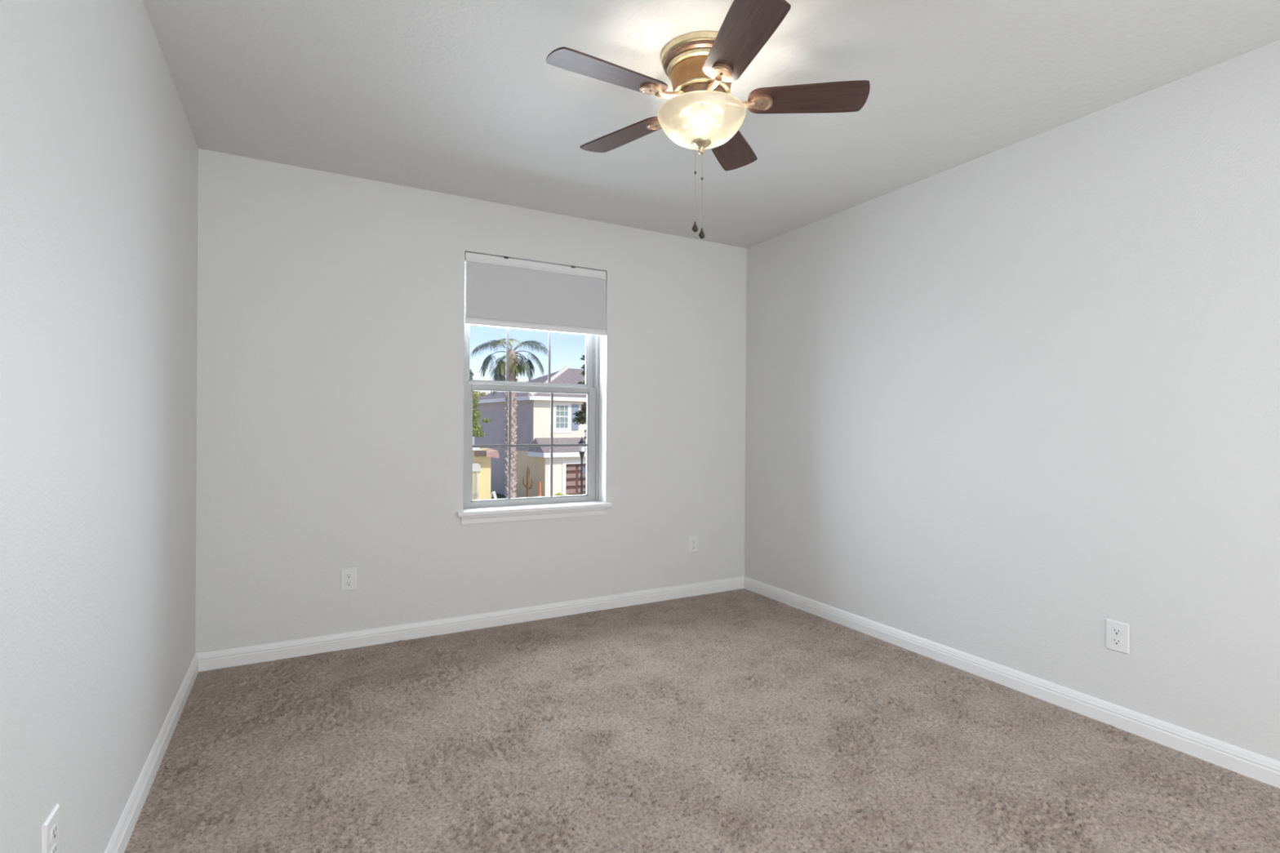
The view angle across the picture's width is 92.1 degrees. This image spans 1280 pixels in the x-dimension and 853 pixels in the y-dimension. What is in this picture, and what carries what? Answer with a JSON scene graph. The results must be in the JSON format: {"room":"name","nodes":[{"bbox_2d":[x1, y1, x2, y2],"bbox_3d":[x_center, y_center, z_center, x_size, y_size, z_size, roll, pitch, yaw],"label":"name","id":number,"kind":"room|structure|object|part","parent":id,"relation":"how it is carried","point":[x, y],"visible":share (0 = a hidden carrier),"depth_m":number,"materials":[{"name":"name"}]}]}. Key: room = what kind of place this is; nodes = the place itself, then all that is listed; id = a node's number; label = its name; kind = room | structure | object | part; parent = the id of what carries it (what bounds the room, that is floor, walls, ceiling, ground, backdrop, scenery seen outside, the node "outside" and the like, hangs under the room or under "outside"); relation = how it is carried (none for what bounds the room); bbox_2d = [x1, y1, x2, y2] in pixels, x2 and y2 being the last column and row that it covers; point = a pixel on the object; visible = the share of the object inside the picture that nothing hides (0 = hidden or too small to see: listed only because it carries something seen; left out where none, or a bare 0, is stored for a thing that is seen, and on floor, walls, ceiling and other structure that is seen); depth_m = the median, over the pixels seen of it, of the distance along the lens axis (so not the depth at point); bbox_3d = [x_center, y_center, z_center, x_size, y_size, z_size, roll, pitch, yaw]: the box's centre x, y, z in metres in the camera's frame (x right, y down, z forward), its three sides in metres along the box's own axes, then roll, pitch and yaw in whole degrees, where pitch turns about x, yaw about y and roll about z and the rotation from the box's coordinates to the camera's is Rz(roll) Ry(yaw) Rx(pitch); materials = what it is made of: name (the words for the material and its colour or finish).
{"room":"empty bedroom","nodes":[
{"label":"empty bedroom","id":0,"kind":"room"},
{"bbox_2d":[0,0,198,852],"bbox_3d":[-0.952,-0.064,0.639,0.200,2.640,5.000,0,0,-29],"label":"wall","id":1,"kind":"structure","parent":0,"point":[99,149],"depth_m":1.43,"materials":[{"name":"white paint"}]},
{"bbox_2d":[41,802,59,852],"bbox_3d":[-1.151,0.815,1.206,0.008,0.117,0.079,0,0,-29],"label":"wall outlet","id":2,"kind":"object","parent":1,"relation":"attached to","point":[51,826],"visible":1,"depth_m":1.20,"materials":[{"name":"white plastic"}]},
{"bbox_2d":[50,842,57,852],"bbox_3d":[-1.148,0.835,1.208,0.003,0.027,0.034,0,0,-29],"label":"receptacle","id":3,"kind":"object","parent":2,"relation":"attached to","point":[53,845],"depth_m":1.21,"materials":[{"name":"grey plastic"}]},
{"bbox_2d":[50,822,57,842],"bbox_3d":[-1.148,0.796,1.208,0.003,0.027,0.034,0,0,-29],"label":"receptacle","id":4,"kind":"object","parent":2,"relation":"attached to","point":[53,825],"depth_m":1.21,"materials":[{"name":"grey plastic"}]},
{"bbox_2d":[104,653,198,852],"bbox_3d":[-1.175,1.114,1.254,0.014,0.088,3.720,0,0,-29],"label":"baseboard","id":5,"kind":"structure","parent":1,"relation":"attached to","point":[118,842],"depth_m":1.97,"materials":[{"name":"white wood"}]},
{"bbox_2d":[195,148,746,653],"bbox_3d":[-0.703,-0.069,3.743,3.628,2.640,0.200,0,0,-29],"label":"wall","id":6,"kind":"structure","parent":0,"point":[331,333],"depth_m":3.31,"materials":[{"name":"white paint"}]},
{"bbox_2d":[340,567,357,591],"bbox_3d":[-1.506,0.791,3.188,0.079,0.117,0.008,0,0,-29],"label":"wall outlet","id":7,"kind":"object","parent":6,"relation":"attached to","point":[348,576],"visible":1,"depth_m":3.19,"materials":[{"name":"white plastic"}]},
{"bbox_2d":[345,580,352,586],"bbox_3d":[-1.504,0.810,3.186,0.034,0.027,0.003,0,0,-29],"label":"receptacle","id":8,"kind":"object","parent":7,"relation":"attached to","point":[348,583],"depth_m":3.18,"materials":[{"name":"grey plastic"}]},
{"bbox_2d":[345,573,352,578],"bbox_3d":[-1.504,0.771,3.186,0.034,0.027,0.003,0,0,-29],"label":"receptacle","id":9,"kind":"object","parent":7,"relation":"attached to","point":[348,575],"depth_m":3.18,"materials":[{"name":"grey plastic"}]},
{"bbox_2d":[195,576,744,671],"bbox_3d":[-0.660,1.113,3.652,3.228,0.088,0.014,0,0,-29],"label":"baseboard","id":10,"kind":"structure","parent":6,"relation":"attached to","point":[209,660],"depth_m":3.41,"materials":[{"name":"white"}]},
{"bbox_2d":[457,262,612,524],"bbox_3d":[-0.640,-0.216,3.749,0.952,1.544,0.219,0,0,-29],"label":"window","id":11,"kind":"structure","parent":6,"relation":"in","point":[509,509],"depth_m":3.76,"materials":[{"name":"grey plastic"}]},
{"bbox_2d":[470,324,586,382],"bbox_3d":[-0.677,-0.603,3.820,0.762,0.672,0.005,0,0,-29],"label":"grille","id":12,"kind":"object","parent":11,"relation":"attached to","point":[507,329],"depth_m":3.77,"materials":[{"name":"grey plastic"}]},
{"bbox_3d":[-0.677,-0.601,3.825,0.848,0.735,0.030,0,0,-29],"label":"sash","id":13,"kind":"part","parent":11,"relation":"part of","materials":[{"name":"grey plastic"}]},
{"bbox_3d":[-0.664,0.109,3.794,0.847,0.720,0.030,0,0,-29],"label":"sash","id":14,"kind":"part","parent":11,"relation":"part of","materials":[{"name":"grey plastic"}]},
{"bbox_2d":[472,391,586,498],"bbox_3d":[-0.662,0.113,3.790,0.747,0.660,0.005,0,0,-29],"label":"grille","id":15,"kind":"object","parent":11,"relation":"attached to","point":[573,496],"depth_m":3.85,"materials":[{"name":"grey"}]},
{"bbox_3d":[-0.672,-0.255,3.811,0.889,1.468,0.080,0,0,-29],"label":"frame","id":16,"kind":"part","parent":11,"relation":"part of","materials":[{"name":"grey plastic"}]},
{"bbox_3d":[-0.630,0.493,3.725,0.952,0.026,0.159,0,0,-29],"label":"sill","id":17,"kind":"part","parent":11,"relation":"part of","materials":[{"name":"white"}]},
{"bbox_2d":[464,252,606,336],"bbox_3d":[-0.609,-0.781,3.706,0.879,0.406,0.053,0,0,-29],"label":"window blind","id":18,"kind":"object","parent":11,"relation":"attached to","point":[506,292],"visible":0.98,"depth_m":3.67,"materials":[{"name":"white fabric"}]},
{"bbox_3d":[-0.607,-0.598,3.700,0.878,0.040,0.035,0,0,-29],"label":"rail","id":19,"kind":"part","parent":18,"relation":"part of","materials":[{"name":"white plastic"}]},
{"bbox_2d":[688,535,697,553],"bbox_3d":[0.365,0.806,4.217,0.079,0.117,0.008,0,0,-29],"label":"wall outlet","id":20,"kind":"object","parent":6,"relation":"attached to","point":[692,540],"visible":1,"depth_m":4.21,"materials":[{"name":"white plastic"}]},
{"bbox_2d":[124,588,1279,852],"bbox_3d":[0.233,1.162,2.023,3.244,0.048,3.750,0,0,-29],"label":"floor","id":21,"kind":"structure","parent":0,"point":[742,720],"depth_m":2.17,"materials":[{"name":"carpet"}]},
{"bbox_2d":[142,0,1279,248],"bbox_3d":[0.559,-1.375,1.462,3.628,0.200,5.400,0,0,-29],"label":"ceiling","id":22,"kind":"structure","parent":0,"point":[462,98],"depth_m":2.31,"materials":[{"name":"white paint"}]},
{"bbox_2d":[546,0,870,239],"bbox_3d":[0.183,-0.991,2.115,1.046,0.577,1.082,0,0,-29],"label":"ceiling fan","id":23,"kind":"object","parent":22,"relation":"hanging from","point":[700,113],"visible":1,"depth_m":2.04,"materials":[{"name":"brown wood"}]},
{"bbox_3d":[-0.096,-1.120,1.955,0.401,0.006,0.145,0,11,-30],"label":"blade","id":24,"kind":"part","parent":23,"relation":"part of","materials":[{"name":"brown wood"}]},
{"bbox_3d":[-0.054,-1.120,2.374,0.401,0.006,0.145,1,11,42],"label":"blade","id":25,"kind":"part","parent":23,"relation":"part of","materials":[{"name":"brown wood"}]},
{"bbox_3d":[0.202,-0.931,2.251,0.003,0.343,0.108,0,0,5],"label":"pull chain","id":26,"kind":"part","parent":23,"relation":"part of","materials":[{"name":"silver metal"}]},
{"bbox_3d":[0.213,-1.033,2.136,0.305,0.101,0.305,0,0,-29],"label":"lamp shade","id":27,"kind":"part","parent":23,"relation":"part of","materials":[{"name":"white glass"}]},
{"bbox_3d":[0.227,-0.918,2.249,0.003,0.368,0.108,0,0,5],"label":"pull chain","id":28,"kind":"part","parent":23,"relation":"part of","materials":[{"name":"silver metal"}]},
{"bbox_3d":[0.357,-1.118,2.464,0.145,0.006,0.401,-12,-5,23],"label":"blade","id":29,"kind":"part","parent":23,"relation":"part of","materials":[{"name":"brown wood"}]},
{"bbox_3d":[0.290,-1.117,1.785,0.145,0.006,0.401,12,-2,-12],"label":"blade","id":30,"kind":"part","parent":23,"relation":"part of","materials":[{"name":"brown wood"}]},
{"bbox_3d":[0.570,-1.115,2.100,0.401,0.006,0.145,0,-11,6],"label":"blade","id":31,"kind":"part","parent":23,"relation":"part of","materials":[{"name":"brown wood"}]},
{"bbox_2d":[744,40,1279,761],"bbox_3d":[2.051,-0.047,2.291,0.200,2.640,5.000,0,0,-29],"label":"wall","id":32,"kind":"structure","parent":0,"point":[1002,406],"depth_m":2.60,"materials":[{"name":"white paint"}]},
{"bbox_2d":[743,576,1279,788],"bbox_3d":[1.641,1.131,2.803,0.014,0.088,3.720,0,0,-29],"label":"baseboard","id":33,"kind":"structure","parent":32,"relation":"attached to","point":[1266,770],"depth_m":2.58,"materials":[{"name":"white wood"}]},
{"bbox_2d":[1106,618,1129,654],"bbox_3d":[1.863,0.820,2.408,0.008,0.117,0.079,0,0,-29],"label":"wall outlet","id":34,"kind":"object","parent":32,"relation":"attached to","point":[1117,633],"visible":1,"depth_m":2.40,"materials":[{"name":"white plastic"}]},
{"bbox_2d":[1111,637,1121,645],"bbox_3d":[1.861,0.839,2.406,0.003,0.027,0.034,0,0,-29],"label":"receptacle","id":35,"kind":"object","parent":34,"relation":"attached to","point":[1115,641],"depth_m":2.41,"materials":[{"name":"grey plastic"}]},
{"bbox_2d":[1111,627,1121,635],"bbox_3d":[1.861,0.800,2.406,0.003,0.027,0.034,0,0,-29],"label":"receptacle","id":36,"kind":"object","parent":34,"relation":"attached to","point":[1115,631],"depth_m":2.41,"materials":[{"name":"grey plastic"}]},
{"label":"outside","id":37,"kind":"structure","parent":0,"visible":0},
{"bbox_3d":[-0.031,4.437,132.010,360.000,0.300,262.000,0,0,0],"label":"ground","id":38,"kind":"structure","parent":37,"visible":0},
{"bbox_2d":[469,368,475,394],"bbox_3d":[-24.000,-1.971,87.083,4.237,12.371,3.386,0,0,0],"label":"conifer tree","id":39,"kind":"object","parent":38,"relation":"on","point":[470,371],"visible":0.04,"depth_m":86.89,"materials":[{"name":"green plant"}]},
{"bbox_2d":[472,391,489,397],"bbox_3d":[-15.163,0.355,55.035,4.921,7.976,2.502,0,0,0],"label":"oak tree","id":40,"kind":"object","parent":38,"relation":"on","point":[476,393],"visible":0.07,"depth_m":54.64,"materials":[{"name":"green plant"}]},
{"bbox_2d":[472,394,492,437],"bbox_3d":[-8.673,1.334,30.508,2.494,6.218,1.699,0,0,0],"label":"oak tree","id":41,"kind":"object","parent":38,"relation":"on","point":[477,428],"visible":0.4,"depth_m":30.45,"materials":[{"name":"green plant"}]},
{"bbox_2d":[471,447,498,500],"bbox_3d":[-9.462,2.407,26.651,6.440,4.070,3.170,0,0,-15],"label":"house","id":42,"kind":"structure","parent":38,"relation":"on","point":[481,456],"depth_m":26.20,"materials":[{"name":"yellow paint"}]},
{"bbox_3d":[-7.045,3.185,26.111,0.200,2.550,0.030,0,0,-15],"label":"doorway panel","id":43,"kind":"part","parent":42,"relation":"part of","materials":[{"name":"beige"}]},
{"bbox_3d":[-7.034,3.000,26.077,0.560,2.920,0.100,0,0,-15],"label":"doorway trim","id":44,"kind":"part","parent":42,"relation":"part of","materials":[{"name":"grey"}]},
{"bbox_2d":[490,491,506,499],"bbox_3d":[-10.737,4.430,40.065,2.550,0.150,16.200,0,0,-35],"label":"lawn","id":45,"kind":"structure","parent":38,"relation":"on","point":[498,495],"depth_m":38.41,"materials":[{"name":"green plant"}]},
{"bbox_2d":[490,491,497,499],"bbox_3d":[-8.088,3.986,34.009,0.506,0.798,0.500,0,0,0],"label":"board","id":46,"kind":"object","parent":45,"relation":"on","point":[493,493],"visible":0.52,"depth_m":33.92,"materials":[{"name":"white"}]},
{"bbox_2d":[522,466,533,497],"bbox_3d":[-6.316,3.347,34.807,0.621,2.200,0.168,0,0,0],"label":"cactus","id":47,"kind":"object","parent":45,"relation":"on","point":[527,486],"visible":0.91,"depth_m":34.75,"materials":[{"name":"brown plant"}]},
{"bbox_3d":[-6.460,3.143,34.807,0.331,0.675,0.129,0,0,0],"label":"arm","id":48,"kind":"part","parent":47,"relation":"part of"},
{"bbox_3d":[-6.320,3.347,34.807,0.175,2.200,0.168,0,0,0],"label":"stem","id":49,"kind":"part","parent":47,"relation":"part of","materials":[{"name":"brown plant"}]},
{"bbox_3d":[-6.177,3.244,34.807,0.343,0.631,0.140,0,0,0],"label":"arm","id":50,"kind":"part","parent":47,"relation":"part of"},
{"bbox_2d":[537,481,541,497],"bbox_3d":[-5.526,3.739,34.008,0.520,1.430,0.507,0,0,0],"label":"marker post","id":51,"kind":"object","parent":45,"relation":"on","point":[540,485],"visible":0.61,"depth_m":33.96,"materials":[{"name":"orange plastic"}]},
{"bbox_2d":[470,338,548,498],"bbox_3d":[-4.605,0.672,21.879,2.915,7.628,2.728,0,0,0],"label":"palm tree","id":52,"kind":"object","parent":38,"relation":"on","point":[514,370],"visible":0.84,"depth_m":21.88,"materials":[{"name":"green plant"}]},
{"bbox_2d":[474,365,586,497],"bbox_3d":[-5.086,0.115,44.711,12.996,8.641,17.180,0,0,-35],"label":"house","id":53,"kind":"structure","parent":38,"relation":"on","point":[533,410],"depth_m":36.91,"materials":[{"name":"beige paint"}]},
{"bbox_3d":[-4.703,-0.587,37.047,0.780,1.340,0.010,0,0,-35],"label":"pane","id":54,"kind":"part","parent":53,"relation":"part of","materials":[{"name":"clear glass"}]},
{"bbox_3d":[-2.196,3.212,36.821,5.490,2.520,0.040,0,0,-35],"label":"garage door trim","id":55,"kind":"part","parent":53,"relation":"part of","materials":[{"name":"white"}]},
{"bbox_2d":[571,404,578,430],"bbox_3d":[-3.956,-0.567,37.549,0.480,1.550,0.075,0,0,-35],"label":"shutter","id":56,"kind":"object","parent":53,"relation":"hanging from","point":[575,407],"depth_m":37.49,"materials":[{"name":"white"}]},
{"bbox_2d":[554,492,570,496],"bbox_3d":[-3.797,3.886,30.519,1.027,1.245,0.820,0,0,0],"label":"shrub","id":57,"kind":"object","parent":38,"relation":"on","point":[559,493],"visible":0.09,"depth_m":30.48,"materials":[{"name":"green plant"}]},
{"bbox_2d":[570,489,586,494],"bbox_3d":[-3.102,3.741,30.996,0.780,1.483,0.633,0,0,0],"label":"shrub","id":58,"kind":"object","parent":38,"relation":"on","point":[585,490],"visible":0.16,"depth_m":31.01,"materials":[{"name":"green plant"}]},
{"bbox_2d":[571,355,586,440],"bbox_3d":[-1.284,0.720,21.985,2.326,7.588,1.643,0,0,0],"label":"shade tree","id":59,"kind":"object","parent":38,"relation":"on","point":[580,418],"visible":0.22,"depth_m":21.90,"materials":[{"name":"green plant"}]},
{"bbox_2d":[577,437,586,494],"bbox_3d":[-2.362,2.450,25.005,0.399,4.090,0.399,0,0,-31],"label":"street lamp","id":60,"kind":"object","parent":38,"relation":"on","point":[581,449],"visible":0.6,"depth_m":24.94,"materials":[{"name":"grey metal"}]},
{"bbox_3d":[-2.364,2.755,25.006,0.320,3.480,0.320,0,0,0],"label":"post","id":61,"kind":"part","parent":60,"relation":"part of","materials":[{"name":"grey metal"}]},
{"bbox_2d":[577,437,586,444],"bbox_3d":[-2.349,0.583,25.001,0.400,0.355,0.400,0,0,0],"label":"hood","id":62,"kind":"object","parent":60,"relation":"attached to","point":[581,442],"depth_m":24.90,"materials":[{"name":"grey metal"}]}
]}

